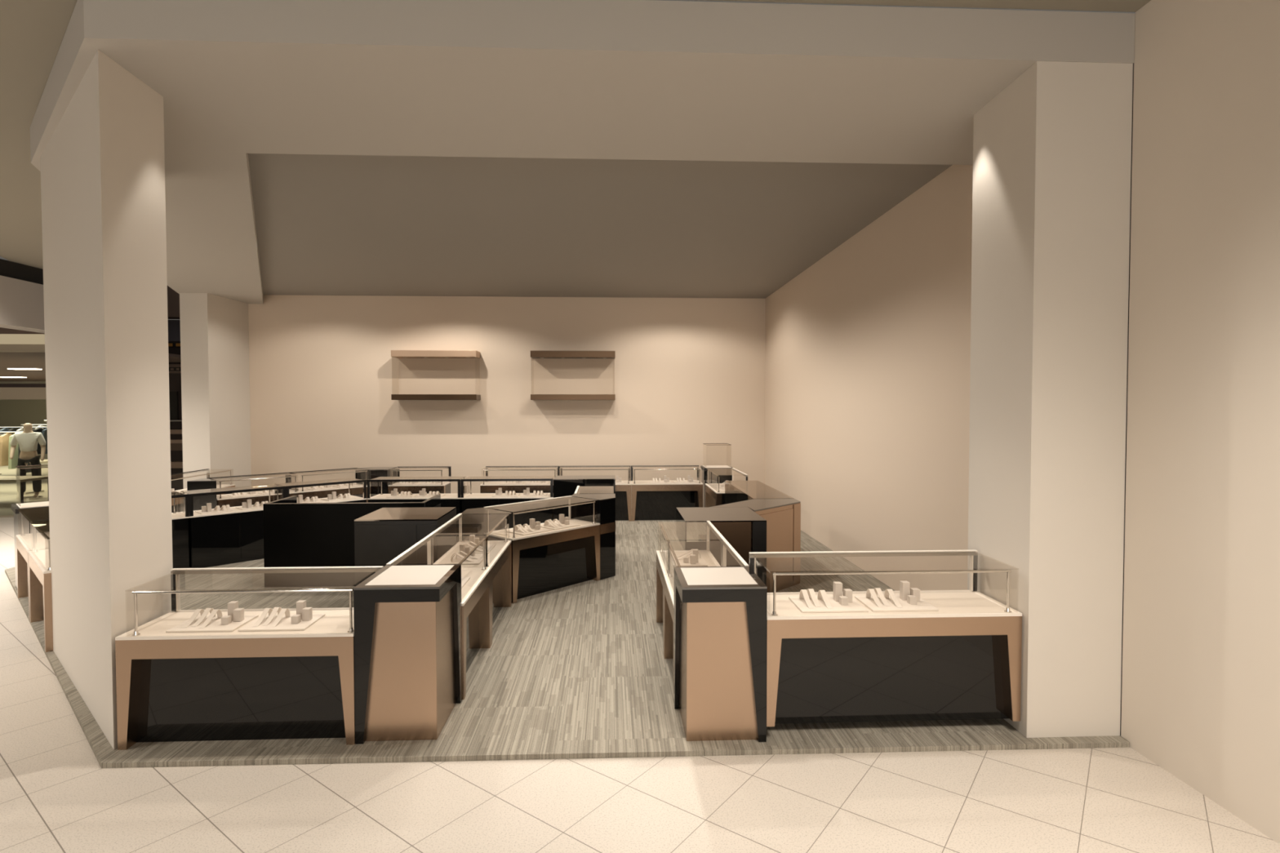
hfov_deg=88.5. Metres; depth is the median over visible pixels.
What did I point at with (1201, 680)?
wall
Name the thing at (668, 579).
display case
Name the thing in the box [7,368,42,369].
recessed light
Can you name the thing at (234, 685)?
display case
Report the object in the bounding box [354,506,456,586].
counter
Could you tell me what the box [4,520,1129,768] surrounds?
floor
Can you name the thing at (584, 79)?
ceiling
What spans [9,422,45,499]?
mannequin
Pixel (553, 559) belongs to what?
display case
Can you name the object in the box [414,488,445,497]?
display tray
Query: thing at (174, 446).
trim
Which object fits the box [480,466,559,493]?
display case
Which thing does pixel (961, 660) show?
display case
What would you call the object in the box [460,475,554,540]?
display case
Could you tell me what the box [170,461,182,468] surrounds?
trim
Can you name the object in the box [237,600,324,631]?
display tray
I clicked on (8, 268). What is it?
trim
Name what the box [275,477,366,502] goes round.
display case
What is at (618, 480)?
display tray
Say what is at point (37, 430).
garment
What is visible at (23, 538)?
display case
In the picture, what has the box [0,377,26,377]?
recessed light
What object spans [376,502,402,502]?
countertop
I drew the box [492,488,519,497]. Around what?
display tray
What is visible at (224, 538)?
display case
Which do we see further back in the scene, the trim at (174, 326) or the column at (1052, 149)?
the trim at (174, 326)
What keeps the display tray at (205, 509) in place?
on the display case at (224, 538)
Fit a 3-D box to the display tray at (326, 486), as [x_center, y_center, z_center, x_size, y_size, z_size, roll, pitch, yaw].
[-5.265,0.970,10.868,0.290,0.119,0.385,1,2,42]
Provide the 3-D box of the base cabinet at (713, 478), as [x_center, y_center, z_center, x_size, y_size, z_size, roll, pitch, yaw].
[1.383,1.185,11.825,0.530,0.931,0.510,0,2,-3]
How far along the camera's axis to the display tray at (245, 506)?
8.70 m
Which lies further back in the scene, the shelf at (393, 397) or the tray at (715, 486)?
the shelf at (393, 397)
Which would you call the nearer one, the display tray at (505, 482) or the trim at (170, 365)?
the display tray at (505, 482)
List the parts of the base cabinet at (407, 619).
leg, frame, aisle leg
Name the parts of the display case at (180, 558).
glass, frame, door, rail, post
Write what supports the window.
on the floor at (56, 797)
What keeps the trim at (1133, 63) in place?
attached to the wall at (1201, 680)
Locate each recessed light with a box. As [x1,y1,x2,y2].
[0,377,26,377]
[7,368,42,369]
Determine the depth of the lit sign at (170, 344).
15.46 m
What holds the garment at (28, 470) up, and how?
hanging from the clothes rack at (0, 432)
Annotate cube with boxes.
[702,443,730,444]
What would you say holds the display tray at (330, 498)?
on the display case at (340, 481)
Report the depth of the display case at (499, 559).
6.19 m
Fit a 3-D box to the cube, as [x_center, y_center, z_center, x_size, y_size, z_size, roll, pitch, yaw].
[1.383,0.517,11.806,0.447,0.403,0.427,0,2,-3]
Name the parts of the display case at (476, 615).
rail, frame, post, leg, rail, post, leg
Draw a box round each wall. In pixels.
[0,381,48,459]
[168,373,183,490]
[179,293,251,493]
[248,294,765,500]
[764,0,1279,844]
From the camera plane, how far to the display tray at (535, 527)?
7.06 m
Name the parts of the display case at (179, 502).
rail, glass, rail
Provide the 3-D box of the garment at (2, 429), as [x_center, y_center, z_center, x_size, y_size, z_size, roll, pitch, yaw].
[-19.124,0.504,19.790,0.088,0.893,0.440,0,2,-3]
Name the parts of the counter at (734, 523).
copper panel, dark panel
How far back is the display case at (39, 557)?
5.62 m
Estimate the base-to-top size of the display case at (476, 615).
0.931 m
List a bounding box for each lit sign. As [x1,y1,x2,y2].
[168,342,180,346]
[168,367,181,371]
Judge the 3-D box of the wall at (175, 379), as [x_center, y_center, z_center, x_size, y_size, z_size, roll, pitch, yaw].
[-11.518,0.127,15.913,3.600,2.900,0.200,0,2,-3]
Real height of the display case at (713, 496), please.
0.931 m
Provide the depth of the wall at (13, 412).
25.93 m
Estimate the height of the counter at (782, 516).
0.925 m
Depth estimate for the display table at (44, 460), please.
17.62 m
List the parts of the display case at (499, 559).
post, rail, frame, post, post, leg, rail, post, leg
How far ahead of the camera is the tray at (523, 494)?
9.95 m
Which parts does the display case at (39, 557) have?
leg, glass, rail, leg, post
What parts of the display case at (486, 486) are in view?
rail, glass, rail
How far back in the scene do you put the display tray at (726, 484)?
10.95 m
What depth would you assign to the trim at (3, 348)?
12.10 m
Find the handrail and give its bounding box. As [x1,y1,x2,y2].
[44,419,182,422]
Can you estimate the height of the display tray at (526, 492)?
0.119 m
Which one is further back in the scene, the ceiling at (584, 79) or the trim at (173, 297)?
the trim at (173, 297)
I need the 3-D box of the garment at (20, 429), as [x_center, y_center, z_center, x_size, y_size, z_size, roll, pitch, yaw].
[-18.618,0.480,19.812,0.083,0.847,0.440,0,2,-3]
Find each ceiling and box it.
[0,0,1151,269]
[0,351,181,381]
[30,0,1134,303]
[248,153,951,298]
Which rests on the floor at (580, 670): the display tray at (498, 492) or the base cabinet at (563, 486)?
the base cabinet at (563, 486)
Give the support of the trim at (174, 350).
attached to the wall at (175, 379)
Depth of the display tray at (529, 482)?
11.59 m
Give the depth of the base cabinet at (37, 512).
7.03 m
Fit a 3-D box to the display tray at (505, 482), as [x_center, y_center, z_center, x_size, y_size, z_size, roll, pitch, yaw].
[-2.253,0.948,11.596,0.385,0.119,0.290,0,2,-3]
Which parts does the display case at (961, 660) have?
post, leg, post, rail, frame, rail, post, post, leg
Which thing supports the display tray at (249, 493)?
on the display case at (221, 500)
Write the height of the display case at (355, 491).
0.931 m
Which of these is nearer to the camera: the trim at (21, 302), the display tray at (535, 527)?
the display tray at (535, 527)
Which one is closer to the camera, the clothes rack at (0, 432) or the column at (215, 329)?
the column at (215, 329)
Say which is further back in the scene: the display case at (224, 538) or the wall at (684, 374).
the wall at (684, 374)
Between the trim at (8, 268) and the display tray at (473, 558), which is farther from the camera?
the trim at (8, 268)
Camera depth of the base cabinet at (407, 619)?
3.89 m
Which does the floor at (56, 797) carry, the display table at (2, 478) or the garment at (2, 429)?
the display table at (2, 478)
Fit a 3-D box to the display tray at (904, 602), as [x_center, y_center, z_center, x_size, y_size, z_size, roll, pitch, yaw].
[1.617,1.063,4.160,0.408,0.126,0.307,0,2,-3]
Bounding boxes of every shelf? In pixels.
[391,394,480,399]
[530,394,615,399]
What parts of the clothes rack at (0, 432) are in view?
rail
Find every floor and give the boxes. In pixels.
[0,462,1279,852]
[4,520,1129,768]
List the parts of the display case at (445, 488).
rail, glass, post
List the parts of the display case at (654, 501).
leg, rail, glass, rail, leg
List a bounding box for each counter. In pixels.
[262,494,440,587]
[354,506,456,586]
[675,506,766,585]
[709,498,800,592]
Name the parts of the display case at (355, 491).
rail, glass, rail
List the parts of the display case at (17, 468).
pane, pane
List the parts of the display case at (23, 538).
leg, glass, rail, leg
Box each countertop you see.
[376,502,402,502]
[724,480,794,504]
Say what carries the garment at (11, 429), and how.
hanging from the clothes rack at (0, 427)
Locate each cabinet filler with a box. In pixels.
[186,478,217,511]
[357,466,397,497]
[463,534,511,561]
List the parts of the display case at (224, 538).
post, door, glass, rail, frame, door, post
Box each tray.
[165,600,258,632]
[195,502,235,514]
[227,491,261,497]
[235,499,268,510]
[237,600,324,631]
[257,488,290,494]
[297,494,323,502]
[297,499,323,502]
[306,484,337,490]
[320,491,355,501]
[332,482,362,488]
[332,484,362,488]
[386,488,417,497]
[395,481,422,484]
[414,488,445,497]
[418,481,444,484]
[444,543,485,564]
[457,534,495,554]
[461,577,470,588]
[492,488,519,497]
[500,480,524,484]
[506,518,551,535]
[520,488,547,496]
[520,493,547,496]
[524,480,548,484]
[540,513,580,529]
[615,475,623,484]
[649,475,671,484]
[649,480,671,484]
[671,549,707,566]
[673,475,696,483]
[673,480,696,483]
[712,481,728,488]
[712,484,728,488]
[716,484,738,492]
[716,488,738,492]
[788,582,868,613]
[854,581,938,612]
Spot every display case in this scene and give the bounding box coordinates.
[15,464,48,506]
[16,509,49,621]
[28,523,53,652]
[115,565,383,750]
[170,468,235,512]
[171,491,189,570]
[178,484,285,568]
[206,472,300,507]
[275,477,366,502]
[288,467,368,502]
[366,475,467,542]
[386,535,491,699]
[387,466,451,493]
[391,350,480,399]
[427,513,511,644]
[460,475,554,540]
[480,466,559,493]
[484,495,599,603]
[530,351,615,399]
[559,465,631,521]
[631,465,702,521]
[656,520,725,653]
[663,539,748,703]
[705,467,748,506]
[749,550,1022,726]
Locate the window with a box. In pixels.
[0,387,46,517]
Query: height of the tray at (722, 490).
0.011 m
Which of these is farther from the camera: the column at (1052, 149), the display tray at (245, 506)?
the display tray at (245, 506)
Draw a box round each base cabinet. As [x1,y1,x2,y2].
[10,501,49,590]
[353,564,462,744]
[553,475,615,520]
[571,493,615,580]
[674,566,767,742]
[700,465,733,506]
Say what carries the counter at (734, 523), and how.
on the floor at (580, 670)
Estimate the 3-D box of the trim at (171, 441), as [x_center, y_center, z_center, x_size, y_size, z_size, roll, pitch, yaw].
[-11.476,0.343,14.969,3.600,0.080,0.100,0,2,-3]
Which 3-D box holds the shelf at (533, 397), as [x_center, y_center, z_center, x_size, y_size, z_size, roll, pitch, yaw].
[-1.288,-0.566,12.732,1.610,0.105,0.395,0,2,-3]
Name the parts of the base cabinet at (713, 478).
frame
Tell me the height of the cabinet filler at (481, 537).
0.925 m
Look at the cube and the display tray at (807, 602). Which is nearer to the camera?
the display tray at (807, 602)
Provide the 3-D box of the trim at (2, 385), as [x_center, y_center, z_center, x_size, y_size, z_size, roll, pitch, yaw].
[-18.645,-0.743,11.827,17.800,0.070,0.120,0,2,-3]
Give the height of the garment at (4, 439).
0.753 m
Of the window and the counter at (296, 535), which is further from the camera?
the window
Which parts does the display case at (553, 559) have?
post, leg, rail, frame, rail, post, post, leg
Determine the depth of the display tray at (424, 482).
11.49 m
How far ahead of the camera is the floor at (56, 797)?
3.34 m
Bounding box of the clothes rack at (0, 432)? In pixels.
[0,431,44,494]
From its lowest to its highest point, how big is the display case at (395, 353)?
0.935 m
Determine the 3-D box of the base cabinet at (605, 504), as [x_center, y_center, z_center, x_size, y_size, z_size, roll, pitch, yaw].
[-0.557,1.297,7.811,0.533,0.925,0.556,0,2,-3]
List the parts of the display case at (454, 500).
post, door, rail, frame, glass, door, post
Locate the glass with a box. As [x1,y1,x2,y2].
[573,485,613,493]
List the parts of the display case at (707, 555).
leg, glass, leg, rail, post, frame, rail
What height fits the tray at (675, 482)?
0.011 m
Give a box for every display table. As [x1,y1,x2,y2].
[0,475,48,503]
[40,459,48,475]
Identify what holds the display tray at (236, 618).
on the display case at (234, 685)
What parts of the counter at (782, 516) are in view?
door, panel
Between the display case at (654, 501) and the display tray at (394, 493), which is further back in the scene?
the display case at (654, 501)
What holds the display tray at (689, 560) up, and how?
on the display case at (707, 555)
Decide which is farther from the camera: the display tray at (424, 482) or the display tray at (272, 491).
the display tray at (424, 482)
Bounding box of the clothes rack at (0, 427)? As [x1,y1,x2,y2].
[0,426,47,475]
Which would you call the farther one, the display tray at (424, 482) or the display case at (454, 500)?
the display tray at (424, 482)
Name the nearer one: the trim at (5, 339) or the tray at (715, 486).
the tray at (715, 486)
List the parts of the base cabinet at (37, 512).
frame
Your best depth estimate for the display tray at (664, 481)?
11.72 m
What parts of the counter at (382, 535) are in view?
door, door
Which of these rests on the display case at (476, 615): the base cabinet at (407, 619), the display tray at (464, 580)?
the display tray at (464, 580)
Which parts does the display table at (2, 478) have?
leg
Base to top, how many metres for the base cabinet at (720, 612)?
0.925 m
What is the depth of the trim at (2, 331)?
12.06 m
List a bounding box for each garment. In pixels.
[0,428,8,434]
[0,433,13,466]
[7,428,17,434]
[8,434,18,469]
[16,428,23,431]
[18,446,31,472]
[33,428,43,453]
[41,428,47,453]
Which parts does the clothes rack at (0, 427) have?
rail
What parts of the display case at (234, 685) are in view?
leg, post, post, rail, frame, rail, leg, post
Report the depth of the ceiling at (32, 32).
4.46 m
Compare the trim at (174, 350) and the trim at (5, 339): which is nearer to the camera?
the trim at (5, 339)
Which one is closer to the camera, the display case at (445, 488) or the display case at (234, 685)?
the display case at (234, 685)
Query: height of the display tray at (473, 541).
0.119 m
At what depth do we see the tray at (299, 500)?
9.25 m
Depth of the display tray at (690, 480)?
11.73 m
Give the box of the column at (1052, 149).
[967,61,1133,737]
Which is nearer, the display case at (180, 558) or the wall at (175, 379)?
the display case at (180, 558)
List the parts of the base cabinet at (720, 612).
aisle leg, frame, leg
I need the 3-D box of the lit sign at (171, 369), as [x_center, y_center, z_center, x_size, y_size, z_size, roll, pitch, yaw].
[-11.496,-1.343,15.356,3.600,0.090,0.035,0,2,-3]
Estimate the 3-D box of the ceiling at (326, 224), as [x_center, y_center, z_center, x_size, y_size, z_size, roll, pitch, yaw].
[-2.206,-2.469,9.031,9.745,0.070,7.612,0,2,-3]
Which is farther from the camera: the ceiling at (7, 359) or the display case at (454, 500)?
the ceiling at (7, 359)
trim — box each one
[0,258,43,284]
[0,275,44,333]
[0,327,44,333]
[0,333,44,344]
[0,344,44,352]
[0,383,45,387]
[167,285,180,319]
[168,320,180,341]
[168,341,181,364]
[168,364,181,373]
[169,429,182,434]
[170,440,182,443]
[170,443,182,450]
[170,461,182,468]
[1120,62,1133,735]
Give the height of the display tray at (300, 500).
0.119 m
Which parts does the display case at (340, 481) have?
post, glass, rail, frame, post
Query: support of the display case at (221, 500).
on the floor at (580, 670)
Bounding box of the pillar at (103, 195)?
[40,49,173,750]
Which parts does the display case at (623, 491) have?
rail, glass, post, leg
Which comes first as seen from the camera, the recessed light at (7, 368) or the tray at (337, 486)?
the tray at (337, 486)
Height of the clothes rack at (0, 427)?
1.468 m
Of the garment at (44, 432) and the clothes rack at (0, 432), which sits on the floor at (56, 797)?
the clothes rack at (0, 432)
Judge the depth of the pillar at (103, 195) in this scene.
4.09 m
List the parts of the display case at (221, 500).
rail, glass, rail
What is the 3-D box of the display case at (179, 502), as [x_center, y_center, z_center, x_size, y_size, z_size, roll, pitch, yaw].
[-7.257,1.224,10.565,0.466,0.931,1.780,0,2,-3]
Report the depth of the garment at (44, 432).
19.72 m
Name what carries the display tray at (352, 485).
on the display case at (355, 491)
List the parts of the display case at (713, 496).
leg, leg, glass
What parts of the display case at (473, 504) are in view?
post, door, rail, frame, glass, door, post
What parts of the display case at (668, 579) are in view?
leg, glass, leg, rail, frame, rail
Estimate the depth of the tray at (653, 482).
11.67 m

